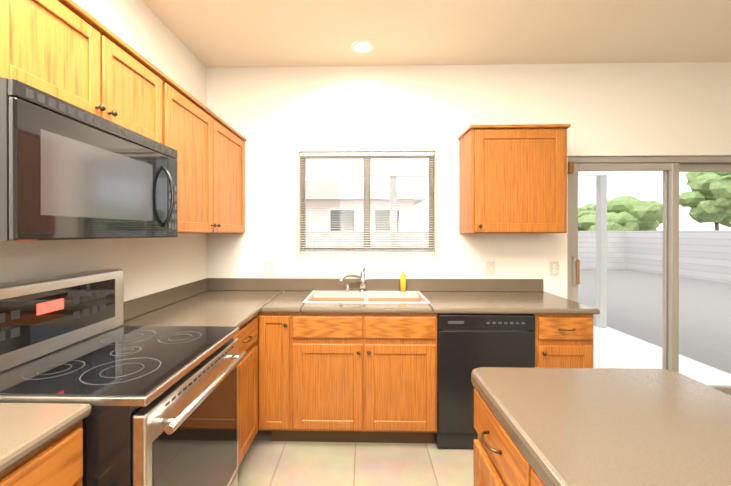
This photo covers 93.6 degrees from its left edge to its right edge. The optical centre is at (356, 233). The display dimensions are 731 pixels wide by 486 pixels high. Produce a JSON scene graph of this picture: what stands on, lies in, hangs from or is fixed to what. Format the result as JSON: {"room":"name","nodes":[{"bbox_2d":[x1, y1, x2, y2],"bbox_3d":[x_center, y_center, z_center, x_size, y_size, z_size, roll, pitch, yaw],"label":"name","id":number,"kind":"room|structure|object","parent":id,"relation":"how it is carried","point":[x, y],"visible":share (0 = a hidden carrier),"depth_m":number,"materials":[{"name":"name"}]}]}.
{"room":"kitchen","nodes":[
{"label":"kitchen","id":0,"kind":"room"},
{"bbox_2d":[0,0,206,301],"bbox_3d":[-1.367,0.012,0.166,0.150,2.740,5.620,0,0,1],"label":"wall","id":1,"kind":"structure","parent":0,"point":[148,266],"depth_m":1.96,"materials":[{"name":"paint"}]},
{"bbox_2d":[0,0,163,143],"bbox_3d":[-1.102,-0.590,1.273,0.325,0.367,0.779,0,0,1],"label":"upper cabinet","id":2,"kind":"object","parent":1,"relation":"attached to","point":[72,52],"depth_m":1.18,"materials":[{"name":"brown wood"}]},
{"bbox_2d":[0,78,177,240],"bbox_3d":[-1.040,-0.193,1.272,0.450,0.418,0.775,0,0,1],"label":"microwave","id":3,"kind":"object","parent":2,"relation":"attached to","point":[69,170],"visible":1,"depth_m":1.06,"materials":[{"name":"black plastic"}]},
{"bbox_2d":[124,278,207,321],"bbox_3d":[-1.252,0.417,1.428,0.019,0.102,2.788,0,0,1],"label":"backsplash","id":4,"kind":"structure","parent":1,"relation":"attached to","point":[133,308],"depth_m":2.16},
{"bbox_2d":[164,74,219,232],"bbox_3d":[-1.087,-0.390,1.970,0.325,0.772,0.607,0,0,1],"label":"upper cabinet","id":5,"kind":"object","parent":1,"relation":"attached to","point":[191,129],"depth_m":1.97,"materials":[{"name":"brown wood"}]},
{"bbox_2d":[220,118,246,232],"bbox_3d":[-1.075,-0.391,2.480,0.325,0.772,0.670,0,0,1],"label":"upper cabinet","id":6,"kind":"object","parent":1,"relation":"attached to","point":[232,146],"depth_m":2.53,"materials":[{"name":"brown wood"}]},
{"bbox_2d":[237,430,472,485],"bbox_3d":[1.428,1.432,0.107,5.740,0.100,5.620,0,0,1],"label":"floor","id":7,"kind":"structure","parent":0,"point":[266,461],"depth_m":2.05,"materials":[{"name":"tile"}]},
{"bbox_2d":[0,414,89,485],"bbox_3d":[-1.013,0.942,0.703,0.527,0.875,0.521,0,0,1],"label":"base cabinet","id":8,"kind":"object","parent":7,"relation":"on","point":[58,461],"depth_m":0.85,"materials":[{"name":"brown wood"}]},
{"bbox_2d":[0,403,91,469],"bbox_3d":[-1.013,0.488,0.497,0.538,0.035,0.936,0,0,1],"label":"countertop","id":9,"kind":"structure","parent":8,"relation":"on","point":[23,426],"depth_m":0.85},
{"bbox_2d":[0,269,246,485],"bbox_3d":[-0.891,0.776,1.330,0.726,1.205,0.725,0,0,1],"label":"range","id":10,"kind":"object","parent":7,"relation":"on","point":[162,401],"visible":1,"depth_m":1.21,"materials":[{"name":"black glass"}]},
{"bbox_2d":[232,314,255,467],"bbox_3d":[-0.936,0.939,1.931,0.627,0.875,0.465,0,0,1],"label":"base cabinet","id":11,"kind":"object","parent":7,"relation":"on","point":[246,336],"depth_m":1.97,"materials":[{"name":"brown wood"}]},
{"bbox_2d":[268,310,303,441],"bbox_3d":[-0.485,0.937,2.493,0.290,0.875,0.627,0,0,1],"label":"base cabinet","id":12,"kind":"object","parent":7,"relation":"on","point":[285,327],"depth_m":2.19,"materials":[{"name":"brown wood"}]},
{"bbox_2d":[123,290,279,325],"bbox_3d":[-0.924,0.483,2.255,0.638,0.035,1.120,0,0,1],"label":"countertop","id":13,"kind":"structure","parent":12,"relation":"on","point":[213,307],"depth_m":2.09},
{"bbox_2d":[304,310,375,442],"bbox_3d":[-0.173,0.937,2.486,0.587,0.875,0.627,0,0,1],"label":"base cabinet","id":14,"kind":"object","parent":7,"relation":"on","point":[343,358],"depth_m":2.18,"materials":[{"name":"brown wood"}]},
{"bbox_2d":[260,290,599,313],"bbox_3d":[0.460,0.482,2.466,2.120,0.035,0.638,0,0,1],"label":"countertop","id":15,"kind":"structure","parent":14,"relation":"on","point":[446,301],"depth_m":2.26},
{"bbox_2d":[340,262,367,289],"bbox_3d":[-0.019,0.339,2.681,0.225,0.238,0.160,0,0,1],"label":"faucet","id":16,"kind":"object","parent":15,"relation":"on","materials":[{"name":"silver metal"}]},
{"bbox_2d":[304,290,427,301],"bbox_3d":[0.072,0.559,2.541,0.860,0.200,0.460,0,0,1],"label":"sink","id":17,"kind":"object","parent":15,"relation":"in","point":[313,295],"depth_m":2.68,"materials":[{"name":"white ceramic"}]},
{"bbox_2d":[400,268,405,291],"bbox_3d":[0.370,0.364,2.720,0.046,0.186,0.044,0,0,1],"label":"soap bottle","id":18,"kind":"object","parent":15,"relation":"on","point":[403,282],"visible":1,"depth_m":2.71,"materials":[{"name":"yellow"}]},
{"bbox_2d":[376,310,439,442],"bbox_3d":[0.253,0.937,2.476,0.531,0.875,0.627,0,0,1],"label":"base cabinet","id":19,"kind":"object","parent":7,"relation":"on","point":[406,340],"depth_m":2.17,"materials":[{"name":"brown wood"}]},
{"bbox_2d":[435,314,534,448],"bbox_3d":[0.825,0.935,2.449,0.606,0.856,0.603,0,0,1],"label":"dishwasher","id":20,"kind":"object","parent":7,"relation":"on","point":[467,344],"visible":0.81,"depth_m":2.15,"materials":[{"name":"black plastic"}]},
{"bbox_2d":[473,387,542,485],"bbox_3d":[0.696,0.954,0.125,0.704,0.856,2.126,0,0,1],"label":"kitchen island","id":21,"kind":"object","parent":7,"relation":"on","point":[497,461],"depth_m":0.99,"materials":[{"name":"brown wood"}]},
{"bbox_2d":[471,367,730,485],"bbox_3d":[0.724,0.498,0.112,0.707,0.053,2.204,0,0,1],"label":"island countertop","id":22,"kind":"structure","parent":21,"relation":"on","point":[573,426],"depth_m":0.85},
{"bbox_2d":[534,314,592,367],"bbox_3d":[1.313,0.937,2.453,0.363,0.875,0.627,0,0,1],"label":"base cabinet","id":23,"kind":"object","parent":7,"relation":"on","point":[561,340],"depth_m":2.14,"materials":[{"name":"brown wood"}]},
{"bbox_2d":[142,0,730,67],"bbox_3d":[1.428,-1.408,0.099,5.740,0.100,5.620,0,0,1],"label":"ceiling","id":24,"kind":"structure","parent":0,"point":[254,33],"depth_m":2.31,"materials":[{"name":"paint"}]},
{"bbox_2d":[351,40,373,52],"bbox_3d":[0.046,-1.362,2.501,0.170,0.006,0.170,0,0,1],"label":"recessed light","id":25,"kind":"object","parent":24,"relation":"in","point":[362,46],"visible":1,"depth_m":2.50,"materials":[{"name":"white glass"}]},
{"bbox_2d":[206,62,730,298],"bbox_3d":[1.488,0.004,2.838,5.440,2.740,0.150,0,0,1],"label":"wall","id":26,"kind":"structure","parent":0,"point":[275,117],"depth_m":2.78,"materials":[{"name":"paint"}]},
{"bbox_2d":[264,261,272,274],"bbox_3d":[-0.720,0.279,2.808,0.072,0.116,0.008,0,0,1],"label":"electrical outlet","id":27,"kind":"object","parent":26,"relation":"attached to","point":[268,267],"visible":1,"depth_m":2.81,"materials":[{"name":"beige plastic"}]},
{"bbox_2d":[296,147,438,257],"bbox_3d":[0.089,-0.255,2.863,1.166,0.894,0.140,0,0,1],"label":"window","id":28,"kind":"structure","parent":26,"relation":"in","point":[301,194],"depth_m":2.86,"materials":[{"name":"beige"}]},
{"bbox_2d":[300,152,433,252],"bbox_3d":[0.088,-0.256,2.833,1.102,0.832,0.033,0,0,1],"label":"window blind","id":29,"kind":"object","parent":28,"relation":"attached to","point":[306,154],"visible":0.92,"depth_m":2.83,"materials":[{"name":"white plastic"}]},
{"bbox_2d":[208,278,542,289],"bbox_3d":[0.142,0.413,2.782,2.709,0.102,0.019,0,0,1],"label":"backsplash","id":30,"kind":"structure","parent":26,"relation":"attached to","point":[213,283],"depth_m":2.77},
{"bbox_2d":[486,261,494,275],"bbox_3d":[1.085,0.279,2.765,0.072,0.116,0.014,0,0,1],"label":"electrical outlet","id":31,"kind":"object","parent":26,"relation":"attached to","point":[490,268],"visible":1,"depth_m":2.77,"materials":[{"name":"beige plastic"}]},
{"bbox_2d":[458,124,570,232],"bbox_3d":[1.168,-0.391,2.587,0.704,0.772,0.358,0,0,1],"label":"upper cabinet","id":32,"kind":"object","parent":26,"relation":"attached to","point":[512,178],"visible":1,"depth_m":2.45,"materials":[{"name":"brown wood"}]},
{"bbox_2d":[550,261,558,275],"bbox_3d":[1.592,0.279,2.757,0.072,0.116,0.008,0,0,1],"label":"electrical outlet","id":33,"kind":"object","parent":26,"relation":"attached to","point":[554,268],"visible":1,"depth_m":2.75,"materials":[{"name":"beige plastic"}]},
{"bbox_2d":[567,156,730,395],"bbox_3d":[2.578,0.375,2.799,1.756,1.997,0.160,0,0,1],"label":"sliding glass door","id":34,"kind":"structure","parent":26,"relation":"in","point":[671,167],"depth_m":2.79,"materials":[{"name":"clear glass"}]},
{"label":"outside","id":35,"kind":"structure","parent":0,"visible":0},
{"bbox_2d":[578,269,730,373],"bbox_3d":[0.645,1.522,31.458,80.000,0.340,57.030,0,0,1],"label":"gravel","id":36,"kind":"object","parent":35,"point":[704,338],"depth_m":6.46,"materials":[{"name":"grey gravel"}]},
{"bbox_2d":[306,180,426,230],"bbox_3d":[-3.087,-0.948,21.046,13.200,4.660,9.200,0,0,1],"label":"neighbouring house","id":37,"kind":"structure","parent":36,"relation":"on","point":[342,196],"depth_m":16.97,"materials":[{"name":"paint"}]},
{"bbox_2d":[306,230,730,282],"bbox_3d":[-1.516,0.765,13.014,24.900,1.760,34.000,0,0,1],"label":"fence","id":38,"kind":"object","parent":36,"relation":"on","point":[644,240],"depth_m":12.87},
{"bbox_2d":[578,210,590,230],"bbox_3d":[13.781,-0.173,22.856,3.133,3.100,3.744,0,0,1],"label":"tree","id":39,"kind":"object","parent":36,"relation":"on","point":[580,213],"depth_m":21.68,"materials":[{"name":"green plant"}]},
{"bbox_2d":[578,204,595,230],"bbox_3d":[16.756,-0.452,23.943,4.232,3.652,3.733,0,0,1],"label":"tree","id":40,"kind":"object","parent":36,"relation":"on","point":[585,208],"depth_m":23.75,"materials":[{"name":"green plant"}]},
{"bbox_2d":[578,196,662,230],"bbox_3d":[13.335,-0.258,16.968,3.756,3.304,2.790,0,0,1],"label":"tree","id":41,"kind":"object","parent":36,"relation":"on","point":[624,218],"depth_m":16.23,"materials":[{"name":"green plant"}]},
{"bbox_2d":[589,200,662,230],"bbox_3d":[14.611,-0.258,18.756,3.929,3.294,3.303,0,0,1],"label":"tree","id":42,"kind":"object","parent":36,"relation":"on","point":[593,212],"depth_m":17.93,"materials":[{"name":"green plant"}]},
{"bbox_2d":[593,326,730,385],"bbox_3d":[-0.603,1.415,4.129,8.720,0.029,2.329,0,0,1],"label":"patio slab","id":43,"kind":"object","parent":36,"relation":"on","point":[617,352],"depth_m":3.86,"materials":[{"name":"concrete"}]},
{"bbox_2d":[378,176,407,246],"bbox_3d":[0.561,0.262,5.225,0.456,2.270,0.100,0,0,1],"label":"patio column","id":44,"kind":"structure","parent":43,"relation":"on","point":[393,193],"depth_m":5.17,"materials":[{"name":"grey paint"}]},
{"bbox_2d":[586,175,616,327],"bbox_3d":[3.681,0.262,5.155,0.456,2.270,0.100,0,0,1],"label":"patio column","id":45,"kind":"structure","parent":43,"relation":"on","point":[601,255],"depth_m":5.11,"materials":[{"name":"grey paint"}]},
{"bbox_2d":[306,158,616,176],"bbox_3d":[-0.561,-1.000,4.221,8.800,0.260,2.529,0,0,1],"label":"roof","id":46,"kind":"structure","parent":45,"relation":"on","point":[377,172],"depth_m":5.16,"materials":[{"name":"white"}]},
{"bbox_2d":[679,172,730,229],"bbox_3d":[14.933,-0.708,14.083,2.580,4.219,2.986,0,0,1],"label":"tree","id":47,"kind":"object","parent":36,"relation":"on","point":[692,195],"depth_m":14.20,"materials":[{"name":"green plant"}]},
{"bbox_2d":[694,172,730,217],"bbox_3d":[14.358,-0.904,12.368,2.535,4.622,2.722,0,0,1],"label":"tree","id":48,"kind":"object","parent":36,"relation":"on","point":[718,188],"depth_m":12.79,"materials":[{"name":"green plant"}]}
]}

